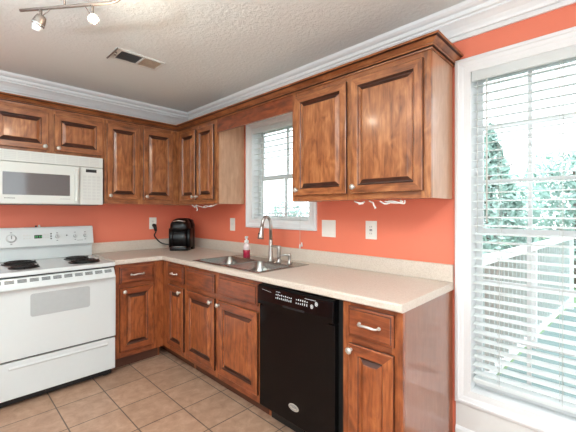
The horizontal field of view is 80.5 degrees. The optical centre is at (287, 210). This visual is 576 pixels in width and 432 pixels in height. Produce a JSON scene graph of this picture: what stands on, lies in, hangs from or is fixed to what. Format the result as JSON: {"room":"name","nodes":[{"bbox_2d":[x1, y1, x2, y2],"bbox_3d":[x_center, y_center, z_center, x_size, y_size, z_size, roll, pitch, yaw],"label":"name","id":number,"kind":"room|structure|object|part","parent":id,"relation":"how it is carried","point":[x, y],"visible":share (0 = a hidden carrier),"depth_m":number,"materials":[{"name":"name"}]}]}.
{"room":"kitchen","nodes":[
{"label":"kitchen","id":0,"kind":"room"},
{"bbox_2d":[0,204,189,242],"bbox_3d":[-2.594,0.109,2.498,0.120,2.410,4.360,0,0,44],"label":"wall","id":1,"kind":"structure","parent":0,"point":[109,222],"depth_m":3.27,"materials":[{"name":"orange paint"}]},
{"bbox_2d":[0,101,103,158],"bbox_3d":[-1.978,-0.636,2.784,0.352,0.370,0.792,0,0,44],"label":"upper cabinet","id":2,"kind":"object","parent":1,"relation":"attached to","point":[22,127],"visible":0.94,"depth_m":2.69,"materials":[{"name":"brown wood"}]},
{"bbox_3d":[-2.012,-0.623,2.555,0.019,0.293,0.354,0,0,44],"label":"door","id":3,"kind":"part","parent":2,"relation":"part of","materials":[{"name":"brown wood"}]},
{"bbox_2d":[0,148,102,205],"bbox_3d":[-1.972,-0.247,2.759,0.394,0.401,0.759,0,0,44],"label":"microwave","id":4,"kind":"object","parent":2,"relation":"attached to","point":[26,177],"visible":1,"depth_m":2.63,"materials":[{"name":"white plastic"}]},
{"bbox_3d":[-1.922,-0.206,2.588,0.030,0.308,0.585,0,0,44],"label":"door","id":5,"kind":"part","parent":4,"relation":"part of","materials":[{"name":"white plastic"}]},
{"bbox_3d":[-1.978,-0.049,2.769,0.280,0.004,0.710,0,0,44],"label":"underside plate","id":6,"kind":"part","parent":4,"relation":"part of","materials":[{"name":"white metal"}]},
{"bbox_3d":[-1.715,-0.206,2.760,0.028,0.270,0.030,0,0,44],"label":"door handle","id":7,"kind":"part","parent":4,"relation":"part of","materials":[{"name":"white plastic"}]},
{"bbox_3d":[-1.656,-0.206,2.860,0.029,0.308,0.172,0,0,44],"label":"control panel","id":8,"kind":"part","parent":4,"relation":"part of","materials":[{"name":"white plastic"}]},
{"bbox_3d":[-1.739,-0.623,2.834,0.019,0.293,0.354,0,0,44],"label":"door","id":9,"kind":"part","parent":2,"relation":"part of","materials":[{"name":"brown wood"}]},
{"bbox_2d":[92,238,168,253],"bbox_3d":[-1.482,0.351,3.529,0.020,0.098,1.006,0,0,44],"label":"backsplash","id":10,"kind":"structure","parent":1,"relation":"attached to","point":[102,247],"depth_m":3.40,"materials":[{"name":"beige laminate"}]},
{"bbox_2d":[102,119,178,204],"bbox_3d":[-1.454,-0.441,3.318,0.352,0.760,0.700,0,0,44],"label":"upper cabinet","id":11,"kind":"object","parent":1,"relation":"attached to","point":[141,163],"visible":0.96,"depth_m":3.20,"materials":[{"name":"brown wood"}]},
{"bbox_3d":[-1.491,-0.437,3.087,0.019,0.665,0.283,0,0,44],"label":"door","id":12,"kind":"part","parent":11,"relation":"part of","materials":[{"name":"brown wood"}]},
{"bbox_3d":[-1.264,-0.437,3.318,0.019,0.665,0.291,0,0,44],"label":"door","id":13,"kind":"part","parent":11,"relation":"part of","materials":[{"name":"brown wood"}]},
{"bbox_2d":[149,217,155,228],"bbox_3d":[-1.429,0.132,3.595,0.007,0.123,0.077,0,0,44],"label":"wall outlet","id":14,"kind":"object","parent":1,"relation":"attached to","point":[152,220],"visible":0.87,"depth_m":3.58,"materials":[{"name":"white plastic"}]},
{"bbox_2d":[0,347,294,431],"bbox_3d":[-0.588,1.364,0.530,5.740,0.100,4.360,0,0,44],"label":"floor","id":15,"kind":"structure","parent":0,"point":[161,392],"depth_m":2.27,"materials":[{"name":"beige tile"}]},
{"bbox_2d":[0,225,115,407],"bbox_3d":[-1.852,0.716,2.646,0.697,1.193,0.765,0,0,44],"label":"range","id":16,"kind":"object","parent":15,"relation":"on","point":[58,299],"visible":1,"depth_m":2.47,"materials":[{"name":"white metal"}]},
{"bbox_3d":[-2.190,0.221,2.691,0.030,0.067,0.067,0,0,44],"label":"control knob","id":17,"kind":"part","parent":16,"relation":"part of","materials":[{"name":"white plastic"}]},
{"bbox_3d":[-1.897,0.406,2.444,0.184,0.004,0.184,0,0,44],"label":"burner","id":18,"kind":"part","parent":16,"relation":"part of","materials":[{"name":"black metal"}]},
{"bbox_3d":[-1.648,1.125,2.446,0.032,0.245,0.753,0,0,44],"label":"storage drawer","id":19,"kind":"part","parent":16,"relation":"part of","materials":[{"name":"white metal"}]},
{"bbox_2d":[0,255,114,277],"bbox_3d":[-1.869,0.424,2.660,0.648,0.032,0.761,0,0,44],"label":"cooktop","id":20,"kind":"object","parent":16,"relation":"in","point":[54,265],"depth_m":2.56,"materials":[{"name":"white metal"}]},
{"bbox_3d":[-1.643,0.751,2.442,0.044,0.475,0.753,0,0,44],"label":"oven door","id":21,"kind":"part","parent":16,"relation":"part of","materials":[{"name":"white metal"}]},
{"bbox_3d":[-1.636,0.486,2.424,0.078,0.074,0.743,0,0,44],"label":"door handle","id":22,"kind":"part","parent":16,"relation":"part of","materials":[{"name":"white metal"}]},
{"bbox_3d":[-1.628,0.406,2.719,0.220,0.004,0.220,0,0,44],"label":"burner","id":23,"kind":"part","parent":16,"relation":"part of","materials":[{"name":"black metal"}]},
{"bbox_2d":[112,260,162,368],"bbox_3d":[-1.456,0.877,3.094,0.663,0.871,0.409,0,0,44],"label":"base cabinet","id":24,"kind":"object","parent":15,"relation":"on","point":[139,286],"visible":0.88,"depth_m":2.88,"materials":[{"name":"red wood"}]},
{"bbox_3d":[-1.274,0.533,2.872,0.019,0.142,0.280,0,0,44],"label":"drawer","id":25,"kind":"part","parent":24,"relation":"part of","materials":[{"name":"red wood"}]},
{"bbox_3d":[-1.274,0.899,2.872,0.019,0.520,0.280,0,0,44],"label":"door","id":26,"kind":"part","parent":24,"relation":"part of","materials":[{"name":"red wood"}]},
{"bbox_2d":[160,260,194,367],"bbox_3d":[-0.993,0.877,3.314,1.000,0.871,0.664,0,0,44],"label":"base cabinet","id":27,"kind":"object","parent":15,"relation":"on","point":[174,274],"visible":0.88,"depth_m":2.88,"materials":[{"name":"red wood"}]},
{"bbox_3d":[-0.951,0.899,2.874,0.274,0.520,0.019,0,0,44],"label":"door","id":28,"kind":"part","parent":27,"relation":"part of","materials":[{"name":"red wood"}]},
{"bbox_3d":[-0.951,0.533,2.874,0.274,0.142,0.019,0,0,44],"label":"drawer","id":29,"kind":"part","parent":27,"relation":"part of","materials":[{"name":"red wood"}]},
{"bbox_2d":[92,238,453,313],"bbox_3d":[-0.457,0.371,2.538,2.871,0.138,1.026,0,0,44],"label":"countertop","id":30,"kind":"structure","parent":27,"relation":"on","point":[390,284],"depth_m":2.14,"materials":[{"name":"beige laminate"}]},
{"bbox_2d":[152,218,194,250],"bbox_3d":[-1.210,0.238,3.522,0.446,0.322,0.259,0,0,-1],"label":"coffee maker","id":31,"kind":"object","parent":30,"relation":"on","point":[181,230],"visible":1,"depth_m":3.42,"materials":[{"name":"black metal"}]},
{"bbox_3d":[-1.284,0.264,3.583,0.243,0.202,0.059,0,0,-1],"label":"power cord","id":32,"kind":"part","parent":31,"relation":"part of","materials":[{"name":"black rubber"}]},
{"bbox_3d":[-1.098,0.272,3.474,0.160,0.175,0.129,0,0,-1],"label":"panel","id":33,"kind":"part","parent":31,"relation":"part of","materials":[{"name":"black plastic"}]},
{"bbox_3d":[-1.099,0.238,3.582,0.222,0.322,0.141,0,0,-1],"label":"tank","id":34,"kind":"part","parent":31,"relation":"part of","materials":[{"name":"black plastic"}]},
{"bbox_2d":[192,254,308,273],"bbox_3d":[-0.304,0.479,2.616,0.805,0.174,0.495,0,0,44],"label":"sink","id":35,"kind":"object","parent":30,"relation":"in","point":[253,264],"visible":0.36,"depth_m":2.63,"materials":[{"name":"silver metal"}]},
{"bbox_3d":[-0.488,0.479,2.708,0.378,0.174,0.338,0,0,44],"label":"bowl","id":36,"kind":"part","parent":35,"relation":"part of","materials":[{"name":"silver metal"}]},
{"bbox_2d":[243,236,249,257],"bbox_3d":[-0.354,0.304,2.877,0.062,0.181,0.068,0,0,44],"label":"soap bottle","id":37,"kind":"object","parent":35,"relation":"on","point":[246,247],"visible":1,"depth_m":2.86,"materials":[{"name":"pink plastic"}]},
{"bbox_2d":[243,243,249,249],"bbox_3d":[-0.351,0.301,2.881,0.058,0.060,0.058,0,0,44],"label":"label","id":38,"kind":"object","parent":37,"relation":"on","point":[246,246],"depth_m":2.86,"materials":[{"name":"white paper"}]},
{"bbox_3d":[-0.208,0.479,2.433,0.378,0.174,0.338,0,0,44],"label":"bowl","id":39,"kind":"part","parent":35,"relation":"part of","materials":[{"name":"silver metal"}]},
{"bbox_2d":[258,215,281,262],"bbox_3d":[-0.138,0.214,2.620,0.152,0.361,0.150,0,0,44],"label":"kitchen faucet","id":40,"kind":"object","parent":35,"relation":"on","point":[261,230],"visible":0.99,"depth_m":2.64,"materials":[{"name":"silver metal"}]},
{"bbox_3d":[-0.169,0.132,2.655,0.109,0.196,0.028,0,0,-39],"label":"spout","id":41,"kind":"part","parent":40,"relation":"part of","materials":[{"name":"silver metal"}]},
{"bbox_3d":[-0.094,0.331,2.635,0.110,0.128,0.046,0,0,44],"label":"lever post","id":42,"kind":"part","parent":40,"relation":"part of","materials":[{"name":"silver metal"}]},
{"bbox_2d":[278,253,291,263],"bbox_3d":[-0.024,0.358,2.552,0.111,0.074,0.039,0,0,9],"label":"soap dispenser","id":43,"kind":"object","parent":35,"relation":"on","point":[288,254],"visible":1,"depth_m":2.54,"materials":[{"name":"silver metal"}]},
{"bbox_2d":[186,265,271,415],"bbox_3d":[-0.302,0.877,2.641,0.928,0.871,0.657,0,0,44],"label":"base cabinet","id":44,"kind":"object","parent":15,"relation":"on","point":[223,310],"visible":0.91,"depth_m":2.37,"materials":[{"name":"red wood"}]},
{"bbox_3d":[-0.674,0.899,2.603,0.400,0.520,0.019,0,0,44],"label":"door","id":45,"kind":"part","parent":44,"relation":"part of","materials":[{"name":"red wood"}]},
{"bbox_3d":[-0.343,0.899,2.278,0.428,0.520,0.019,0,0,44],"label":"door","id":46,"kind":"part","parent":44,"relation":"part of","materials":[{"name":"red wood"}]},
{"bbox_2d":[258,283,342,431],"bbox_3d":[0.243,0.879,2.093,0.607,0.866,0.624,0,0,44],"label":"dishwasher","id":47,"kind":"object","parent":15,"relation":"on","point":[301,333],"visible":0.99,"depth_m":1.84,"materials":[{"name":"black metal"}]},
{"bbox_3d":[0.120,1.252,1.968,0.593,0.120,0.035,0,0,44],"label":"toe panel","id":48,"kind":"part","parent":47,"relation":"part of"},
{"bbox_3d":[0.035,0.509,1.898,0.571,0.122,0.054,0,0,44],"label":"control panel","id":49,"kind":"part","parent":47,"relation":"part of","materials":[{"name":"black plastic"}]},
{"bbox_2d":[343,290,452,431],"bbox_3d":[0.578,0.877,1.774,0.311,0.871,0.663,0,0,44],"label":"base cabinet","id":50,"kind":"object","parent":15,"relation":"on","point":[398,367],"visible":0.94,"depth_m":1.59,"materials":[{"name":"red wood"}]},
{"bbox_3d":[0.291,0.666,1.621,0.032,0.032,0.031,0,0,44],"label":"knob","id":51,"kind":"part","parent":50,"relation":"part of","materials":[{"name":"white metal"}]},
{"bbox_3d":[0.359,0.531,1.550,0.119,0.019,0.037,0,0,44],"label":"pull handle","id":52,"kind":"part","parent":50,"relation":"part of","materials":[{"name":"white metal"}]},
{"bbox_3d":[0.379,0.533,1.571,0.236,0.142,0.019,0,0,44],"label":"drawer","id":53,"kind":"part","parent":50,"relation":"part of","materials":[{"name":"red wood"}]},
{"bbox_3d":[0.380,0.899,1.569,0.232,0.520,0.019,0,0,44],"label":"door","id":54,"kind":"part","parent":50,"relation":"part of","materials":[{"name":"red wood"}]},
{"bbox_2d":[0,0,465,111],"bbox_3d":[-0.588,-1.146,0.530,5.740,0.100,4.360,0,0,44],"label":"ceiling","id":55,"kind":"structure","parent":0,"point":[211,51],"depth_m":2.18,"materials":[{"name":"white paint"}]},
{"bbox_2d":[19,0,120,31],"bbox_3d":[-0.985,-0.977,1.570,0.606,0.238,0.202,0,0,30],"label":"track light","id":56,"kind":"object","parent":55,"relation":"hanging from","point":[38,21],"visible":1,"depth_m":1.60,"materials":[{"name":"silver metal"}]},
{"bbox_3d":[-1.198,-0.879,1.626,0.043,0.042,0.043,0,0,44],"label":"lamp shade","id":57,"kind":"part","parent":56,"relation":"part of","materials":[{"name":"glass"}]},
{"bbox_3d":[-0.985,-0.966,1.570,0.606,0.015,0.202,0,0,30],"label":"rail","id":58,"kind":"part","parent":56,"relation":"part of","materials":[{"name":"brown metal"}]},
{"bbox_3d":[-0.934,-0.935,1.596,0.051,0.065,0.014,0,0,13],"label":"spot arm","id":59,"kind":"part","parent":56,"relation":"part of","materials":[{"name":"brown metal"}]},
{"bbox_3d":[-0.895,-0.883,1.570,0.037,0.038,0.034,0,0,44],"label":"bulb","id":60,"kind":"part","parent":56,"relation":"part of","materials":[{"name":"white glass"}]},
{"bbox_2d":[106,47,165,70],"bbox_3d":[-1.095,-1.089,2.467,0.207,0.014,0.348,0,0,44],"label":"ceiling vent","id":61,"kind":"object","parent":55,"relation":"in","point":[119,54],"visible":1,"depth_m":2.45,"materials":[{"name":"white plastic"}]},
{"bbox_3d":[-1.206,-1.087,2.355,0.207,0.010,0.033,0,0,44],"label":"damper lever","id":62,"kind":"part","parent":61,"relation":"part of","materials":[{"name":"brown metal"}]},
{"bbox_3d":[-1.087,-1.095,2.475,0.145,0.001,0.285,0,0,44],"label":"plate","id":63,"kind":"part","parent":61,"relation":"part of","materials":[{"name":"white metal"}]},
{"bbox_2d":[190,3,575,431],"bbox_3d":[0.889,0.109,2.037,5.500,2.410,0.140,0,0,44],"label":"wall","id":64,"kind":"structure","parent":0,"point":[423,230],"depth_m":2.13,"materials":[{"name":"orange paint"}]},
{"bbox_2d":[179,120,243,204],"bbox_3d":[-0.891,-0.441,3.433,0.998,0.760,0.352,0,0,44],"label":"upper cabinet","id":65,"kind":"object","parent":64,"relation":"attached to","point":[211,162],"visible":0.94,"depth_m":3.13,"materials":[{"name":"brown wood"}]},
{"bbox_3d":[-0.982,-0.437,3.332,0.290,0.665,0.019,0,0,44],"label":"door","id":66,"kind":"part","parent":65,"relation":"part of","materials":[{"name":"brown wood"}]},
{"bbox_2d":[192,204,216,210],"bbox_3d":[-0.791,-0.031,3.203,0.434,0.068,0.032,0,0,44],"label":"cable bundle","id":67,"kind":"object","parent":65,"relation":"hanging from","point":[196,205],"visible":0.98,"depth_m":3.20,"materials":[{"name":"white plastic"}]},
{"bbox_3d":[-0.759,-0.437,3.113,0.275,0.665,0.019,0,0,44],"label":"door","id":68,"kind":"part","parent":65,"relation":"part of","materials":[{"name":"brown wood"}]},
{"bbox_2d":[217,95,292,131],"bbox_3d":[-0.289,-0.756,2.681,0.915,0.130,0.018,0,0,44],"label":"window valance","id":69,"kind":"object","parent":65,"relation":"attached to","point":[284,105],"visible":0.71,"depth_m":2.62,"materials":[{"name":"red wood"}]},
{"bbox_2d":[230,218,234,230],"bbox_3d":[-0.549,0.134,3.337,0.078,0.124,0.018,0,0,44],"label":"light switch","id":70,"kind":"object","parent":64,"relation":"attached to","point":[232,220],"visible":1,"depth_m":3.34,"materials":[{"name":"white plastic"}]},
{"bbox_2d":[246,112,316,230],"bbox_3d":[-0.039,-0.336,2.932,0.849,0.979,0.161,0,0,44],"label":"window","id":71,"kind":"structure","parent":64,"relation":"in","point":[252,191],"depth_m":3.13,"materials":[{"name":"white paint"}]},
{"bbox_3d":[0.002,-0.515,2.974,0.697,0.469,0.022,0,0,44],"label":"sash","id":72,"kind":"part","parent":71,"relation":"part of","materials":[{"name":"white paint"}]},
{"bbox_2d":[252,119,308,247],"bbox_3d":[-0.071,-0.229,2.900,0.691,1.054,0.095,0,0,44],"label":"window blind","id":73,"kind":"object","parent":71,"relation":"attached to","point":[287,123],"visible":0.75,"depth_m":2.95,"materials":[{"name":"white plastic"}]},
{"bbox_3d":[-0.055,0.063,2.915,0.683,0.024,0.050,0,0,44],"label":"rail","id":74,"kind":"part","parent":73,"relation":"part of","materials":[{"name":"white plastic"}]},
{"bbox_3d":[-0.014,-0.119,2.958,0.697,0.394,0.022,0,0,44],"label":"sash","id":75,"kind":"part","parent":71,"relation":"part of","materials":[{"name":"white paint"}]},
{"bbox_2d":[0,0,575,124],"bbox_3d":[-0.595,-1.017,0.523,5.500,0.158,4.100,0,0,44],"label":"trim","id":76,"kind":"structure","parent":64,"relation":"attached to","point":[466,19],"depth_m":2.42,"materials":[{"name":"white paint"}]},
{"bbox_2d":[195,238,453,282],"bbox_3d":[-0.105,0.351,2.897,2.871,0.098,0.020,0,0,44],"label":"backsplash","id":77,"kind":"structure","parent":64,"relation":"attached to","point":[418,269],"depth_m":2.34,"materials":[{"name":"beige laminate"}]},
{"bbox_2d":[322,220,335,236],"bbox_3d":[0.300,0.131,2.511,0.126,0.125,0.007,0,0,44],"label":"blank wall plate","id":78,"kind":"object","parent":64,"relation":"attached to","point":[328,226],"visible":1,"depth_m":2.51,"materials":[{"name":"white plastic"}]},
{"bbox_2d":[366,221,376,239],"bbox_3d":[0.553,0.129,2.262,0.084,0.122,0.008,0,0,44],"label":"wall outlet","id":79,"kind":"object","parent":64,"relation":"attached to","point":[371,226],"visible":1,"depth_m":2.26,"materials":[{"name":"white plastic"}]},
{"bbox_2d":[369,225,372,234],"bbox_3d":[0.552,0.129,2.261,0.034,0.068,0.003,0,0,44],"label":"socket","id":80,"kind":"object","parent":79,"relation":"attached to","point":[370,226],"depth_m":2.26,"materials":[{"name":"white plastic"}]},
{"bbox_2d":[293,49,451,201],"bbox_3d":[0.458,-0.443,2.110,0.950,0.756,0.352,0,0,44],"label":"upper cabinet","id":81,"kind":"object","parent":64,"relation":"attached to","point":[383,132],"visible":0.98,"depth_m":1.87,"materials":[{"name":"brown wood"}]},
{"bbox_2d":[0,30,462,131],"bbox_3d":[-0.600,-0.829,2.139,2.813,0.053,1.491,0,0,38],"label":"crown molding","id":82,"kind":"structure","parent":81,"relation":"attached to","point":[436,41],"depth_m":2.31,"materials":[{"name":"brown wood"}]},
{"bbox_3d":[0.201,-0.436,2.172,0.415,0.667,0.019,0,0,44],"label":"door","id":83,"kind":"part","parent":81,"relation":"part of","materials":[{"name":"brown wood"}]},
{"bbox_2d":[354,200,405,208],"bbox_3d":[0.509,-0.035,1.922,0.321,0.051,0.017,0,0,44],"label":"cable bundle","id":84,"kind":"object","parent":81,"relation":"hanging from","point":[388,201],"visible":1,"depth_m":1.88,"materials":[{"name":"white plastic"}]},
{"bbox_3d":[0.525,-0.436,1.854,0.425,0.667,0.019,0,0,44],"label":"door","id":85,"kind":"part","parent":81,"relation":"part of","materials":[{"name":"brown wood"}]},
{"bbox_2d":[455,424,474,431],"bbox_3d":[1.865,1.245,0.971,2.615,0.138,0.016,0,0,44],"label":"baseboard","id":86,"kind":"structure","parent":64,"relation":"attached to","point":[458,428],"depth_m":1.86,"materials":[{"name":"white paint"}]},
{"bbox_2d":[456,401,537,431],"bbox_3d":[1.867,1.120,0.974,2.615,0.128,0.008,0,0,44],"label":"trim","id":87,"kind":"structure","parent":64,"relation":"attached to","point":[471,418],"depth_m":1.79,"materials":[{"name":"white paint"}]},
{"bbox_2d":[455,26,575,431],"bbox_3d":[1.294,0.112,1.624,0.890,1.877,0.161,0,0,44],"label":"window","id":88,"kind":"structure","parent":64,"relation":"in","point":[537,416],"depth_m":1.84,"materials":[{"name":"white paint"}]},
{"bbox_2d":[472,45,575,413],"bbox_3d":[1.273,0.085,1.603,0.728,1.683,0.066,0,0,44],"label":"window blind","id":89,"kind":"object","parent":88,"relation":"attached to","point":[568,52],"visible":1,"depth_m":1.68,"materials":[{"name":"white plastic"}]},
{"bbox_3d":[1.014,-0.292,1.822,0.003,0.812,0.003,0,0,29],"label":"pull cord","id":90,"kind":"part","parent":89,"relation":"part of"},
{"bbox_3d":[1.278,0.915,1.608,0.720,0.024,0.050,0,0,44],"label":"rail","id":91,"kind":"part","parent":89,"relation":"part of","materials":[{"name":"white plastic"}]},
{"bbox_3d":[1.319,0.535,1.650,0.736,0.878,0.022,0,0,44],"label":"sash","id":92,"kind":"part","parent":88,"relation":"part of","materials":[{"name":"white paint"}]},
{"bbox_3d":[1.336,-0.309,1.667,0.736,0.881,0.022,0,0,44],"label":"sash","id":93,"kind":"part","parent":88,"relation":"part of","materials":[{"name":"white paint"}]},
{"label":"outside","id":94,"kind":"structure","parent":0,"visible":0},
{"bbox_2d":[496,236,575,374],"bbox_3d":[15.078,2.039,16.149,54.000,0.050,39.840,0,0,44],"label":"ground","id":95,"kind":"structure","parent":94,"point":[519,353],"depth_m":6.02,"materials":[{"name":"green plant"}]},
{"bbox_2d":[269,199,308,216],"bbox_3d":[0.056,0.757,14.497,2.201,2.526,2.127,0,0,-4],"label":"leafy tree","id":96,"kind":"object","parent":95,"relation":"on","point":[275,210],"visible":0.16,"depth_m":14.45,"materials":[{"name":"green plant"}]},
{"bbox_2d":[483,121,537,253],"bbox_3d":[4.311,0.051,7.252,2.282,3.933,2.335,0,0,44],"label":"conifer tree","id":97,"kind":"object","parent":95,"relation":"on","point":[493,146],"visible":0.27,"depth_m":6.91,"materials":[{"name":"green plant"}]},
{"bbox_2d":[496,308,575,404],"bbox_3d":[3.810,1.714,2.289,3.882,0.600,4.250,0,0,44],"label":"deck","id":98,"kind":"object","parent":95,"relation":"on","point":[567,318],"visible":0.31,"depth_m":3.19,"materials":[{"name":"white wood"}]},
{"bbox_2d":[483,238,573,378],"bbox_3d":[2.537,0.886,3.544,4.217,1.055,0.120,0,0,-42],"label":"deck railing","id":99,"kind":"object","parent":98,"relation":"on","point":[553,241],"visible":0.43,"depth_m":3.30,"materials":[{"name":"white paint"}]},
{"bbox_3d":[2.537,0.379,3.544,4.217,0.040,0.120,0,0,-42],"label":"rail","id":100,"kind":"part","parent":99,"relation":"part of","materials":[{"name":"white paint"}]},
{"bbox_3d":[2.537,1.284,3.544,4.213,0.060,0.060,0,0,-42],"label":"rail","id":101,"kind":"part","parent":99,"relation":"part of","materials":[{"name":"white paint"}]},
{"bbox_3d":[2.537,0.906,3.544,0.090,1.015,0.090,0,0,44],"label":"post","id":102,"kind":"part","parent":99,"relation":"part of","materials":[{"name":"white paint"}]},
{"bbox_3d":[4.068,0.906,4.914,0.090,1.015,0.090,0,0,44],"label":"post","id":103,"kind":"part","parent":99,"relation":"part of","materials":[{"name":"white paint"}]},
{"bbox_2d":[508,148,575,283],"bbox_3d":[7.633,0.081,8.957,3.386,3.874,3.415,0,0,44],"label":"leafy tree","id":104,"kind":"object","parent":95,"relation":"on","point":[567,184],"visible":0.53,"depth_m":8.80,"materials":[{"name":"green plant"}]}
]}

